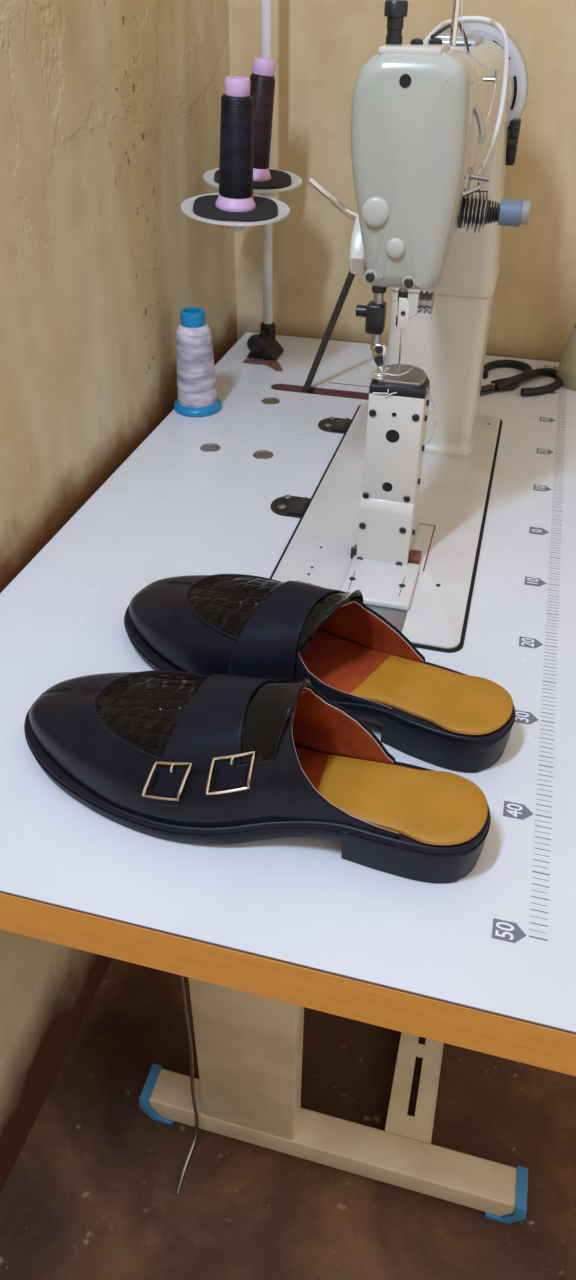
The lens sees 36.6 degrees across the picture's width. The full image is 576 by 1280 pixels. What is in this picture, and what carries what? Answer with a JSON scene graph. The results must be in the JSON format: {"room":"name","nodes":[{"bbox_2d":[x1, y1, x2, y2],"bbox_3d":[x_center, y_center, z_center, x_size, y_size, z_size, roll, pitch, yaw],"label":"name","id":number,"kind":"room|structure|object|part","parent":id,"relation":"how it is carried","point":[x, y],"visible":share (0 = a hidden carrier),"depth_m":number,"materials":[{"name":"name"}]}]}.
{"room":"shoemaking workshop","nodes":[
{"label":"shoemaking workshop","id":0,"kind":"room"},
{"bbox_2d":[0,0,236,1193],"bbox_3d":[-0.490,0.016,0.111,0.088,2.240,3.020,10,38,12],"label":"wall","id":1,"kind":"structure","parent":0,"point":[110,110],"depth_m":0.95,"materials":[{"name":"paint"}]},
{"bbox_2d":[0,958,575,1279],"bbox_3d":[0.811,1.159,0.544,2.800,0.080,3.020,10,38,12],"label":"floor","id":2,"kind":"structure","parent":0,"point":[89,1193],"depth_m":1.09,"materials":[{"name":"concrete"}]},
{"bbox_2d":[0,332,575,1223],"bbox_3d":[0.084,0.156,1.164,0.611,0.746,1.082,10,38,12],"label":"table","id":3,"kind":"object","parent":2,"relation":"on","point":[262,932],"depth_m":0.74,"materials":[{"name":"white laminate"}]},
{"bbox_2d":[176,975,198,1194],"bbox_3d":[-0.124,0.392,0.899,0.009,0.690,0.078,12,39,14],"label":"hanging cable","id":4,"kind":"object","parent":3,"relation":"hanging from","point":[180,976],"visible":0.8,"depth_m":1.04,"materials":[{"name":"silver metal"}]},
{"bbox_2d":[174,307,221,416],"bbox_3d":[-0.120,-0.363,1.129,0.064,0.128,0.064,10,38,12],"label":"thread cone","id":5,"kind":"object","parent":3,"relation":"on","point":[196,379],"visible":1,"depth_m":1.11,"materials":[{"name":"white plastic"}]},
{"bbox_2d":[181,0,301,370],"bbox_3d":[-0.052,-0.615,1.054,0.130,0.620,0.289,4,38,5],"label":"stand","id":6,"kind":"object","parent":3,"relation":"on","point":[268,210],"visible":0.75,"depth_m":1.10,"materials":[{"name":"grey plastic"}]},
{"bbox_2d":[215,76,255,211],"bbox_3d":[-0.061,-0.565,0.992,0.048,0.132,0.048,1,37,1],"label":"thread spool","id":7,"kind":"object","parent":6,"relation":"on","point":[237,104],"visible":1,"depth_m":0.98,"materials":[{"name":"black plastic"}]},
{"bbox_3d":[-0.042,-0.568,1.127,0.024,0.023,0.228,5,38,6],"label":"disc arm","id":8,"kind":"part","parent":6,"relation":"part of","materials":[{"name":"white"}]},
{"bbox_2d":[250,57,275,181],"bbox_3d":[-0.044,-0.653,1.094,0.050,0.133,0.049,29,46,32],"label":"thread spool","id":9,"kind":"object","parent":6,"relation":"on","point":[262,85],"visible":0.77,"depth_m":1.08,"materials":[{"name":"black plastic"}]},
{"bbox_3d":[-0.032,-0.413,1.299,0.071,0.003,0.030,22,42,25],"label":"plate","id":10,"kind":"part","parent":6,"relation":"part of","materials":[{"name":"brown"}]},
{"bbox_2d":[24,670,490,882],"bbox_3d":[-0.038,0.068,0.583,0.346,0.110,0.119,18,41,21],"label":"loafer mule","id":11,"kind":"object","parent":3,"relation":"on","point":[173,755],"visible":1,"depth_m":0.57,"materials":[{"name":"black leather"}]},
{"bbox_3d":[0.001,-0.149,0.953,0.040,0.006,0.045,10,38,12],"label":"machine hinge","id":12,"kind":"part","parent":3,"relation":"part of","materials":[{"name":"black metal"}]},
{"bbox_2d":[124,574,515,772],"bbox_3d":[0.014,-0.007,0.693,0.346,0.096,0.118,16,40,19],"label":"loafer mule","id":13,"kind":"object","parent":3,"relation":"on","point":[242,625],"visible":0.98,"depth_m":0.67,"materials":[{"name":"black leather"}]},
{"bbox_3d":[0.059,-0.281,1.125,0.040,0.006,0.045,10,38,12],"label":"machine hinge","id":14,"kind":"part","parent":3,"relation":"part of","materials":[{"name":"black metal"}]},
{"bbox_2d":[269,0,530,652],"bbox_3d":[0.134,-0.384,0.838,0.196,0.521,0.596,10,38,12],"label":"sewing machine","id":15,"kind":"object","parent":3,"relation":"on","point":[396,516],"visible":0.98,"depth_m":0.80,"materials":[{"name":"white metal"}]},
{"bbox_2d":[303,270,354,393],"bbox_3d":[0.144,-0.461,1.118,0.247,0.544,0.039,10,38,12],"label":"belt","id":16,"kind":"object","parent":15,"relation":"attached to","point":[350,276],"visible":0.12,"depth_m":1.17,"materials":[{"name":"grey rubber"}]},
{"bbox_3d":[0.049,-0.380,0.755,0.067,0.034,0.009,16,40,19],"label":"lifter lever","id":17,"kind":"part","parent":15,"relation":"part of","materials":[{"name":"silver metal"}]},
{"bbox_3d":[0.065,-0.284,0.678,0.010,0.010,0.007,10,38,12],"label":"screw seat","id":18,"kind":"part","parent":15,"relation":"part of","materials":[{"name":"black metal"}]},
{"bbox_3d":[0.087,-0.055,0.824,0.066,0.006,0.074,10,38,12],"label":"foot plate","id":19,"kind":"part","parent":15,"relation":"part of","materials":[{"name":"metal"}]},
{"bbox_3d":[0.124,-0.157,0.965,0.185,0.003,0.514,10,38,12],"label":"bed plate","id":20,"kind":"part","parent":15,"relation":"part of","materials":[{"name":"metal"}]},
{"bbox_3d":[0.072,-0.019,0.782,0.066,0.001,0.044,10,38,12],"label":"slide plate","id":21,"kind":"part","parent":15,"relation":"part of","materials":[{"name":"silver metal"}]},
{"bbox_3d":[0.100,-0.234,0.766,0.044,0.004,0.042,10,38,12],"label":"throat plate","id":22,"kind":"part","parent":15,"relation":"part of","materials":[{"name":"silver metal"}]},
{"bbox_3d":[0.090,-0.254,0.677,0.009,0.024,0.002,10,38,12],"label":"thread guide plate","id":23,"kind":"part","parent":15,"relation":"part of","materials":[{"name":"white metal"}]},
{"bbox_3d":[0.094,-0.277,0.673,0.010,0.010,0.007,10,38,12],"label":"screw seat","id":24,"kind":"part","parent":15,"relation":"part of","materials":[{"name":"black metal"}]},
{"bbox_3d":[0.100,-0.156,0.824,0.048,0.167,0.047,10,38,12],"label":"post","id":25,"kind":"part","parent":15,"relation":"part of","materials":[{"name":"white metal"}]},
{"bbox_3d":[0.112,-0.275,0.708,0.011,0.017,0.017,10,38,12],"label":"bobbin tension knob","id":26,"kind":"part","parent":15,"relation":"part of","materials":[{"name":"silver metal"}]},
{"bbox_3d":[0.143,-0.395,0.662,0.019,0.028,0.005,20,41,23],"label":"take lever","id":27,"kind":"part","parent":15,"relation":"part of","materials":[{"name":"silver metal"}]},
{"bbox_3d":[0.151,-0.486,0.821,0.090,0.123,0.330,10,38,12],"label":"arm","id":28,"kind":"part","parent":15,"relation":"part of","materials":[{"name":"white metal"}]},
{"bbox_3d":[0.178,-0.341,0.694,0.017,0.020,0.020,10,38,12],"label":"tension knob","id":29,"kind":"part","parent":15,"relation":"part of","materials":[{"name":"blue plastic"}]},
{"bbox_2d":[480,360,562,396],"bbox_3d":[0.312,-0.361,1.224,0.120,0.018,0.182,22,42,25],"label":"scissors","id":30,"kind":"object","parent":3,"relation":"on","point":[510,383],"visible":0.96,"depth_m":1.23,"materials":[{"name":"black metal"}]},
{"bbox_3d":[0.258,-0.345,1.207,0.090,0.003,0.015,-19,42,-24],"label":"blade","id":31,"kind":"part","parent":30,"relation":"part of","materials":[{"name":"grey metal"}]},
{"bbox_3d":[0.262,-0.343,1.209,0.098,0.004,0.018,-22,43,-26],"label":"blade","id":32,"kind":"part","parent":30,"relation":"part of","materials":[{"name":"grey metal"}]},
{"bbox_2d":[557,322,575,390],"bbox_3d":[0.429,-0.438,1.202,0.085,0.169,0.085,10,38,12],"label":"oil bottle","id":33,"kind":"object","parent":3,"relation":"on","point":[566,370],"visible":0.94,"depth_m":1.22,"materials":[{"name":"beige plastic"}]},
{"bbox_2d":[228,0,575,361],"bbox_3d":[1.241,-0.613,0.955,2.712,2.240,0.092,10,38,12],"label":"wall","id":34,"kind":"structure","parent":0,"point":[320,48],"depth_m":1.22,"materials":[{"name":"paint"}]}
]}

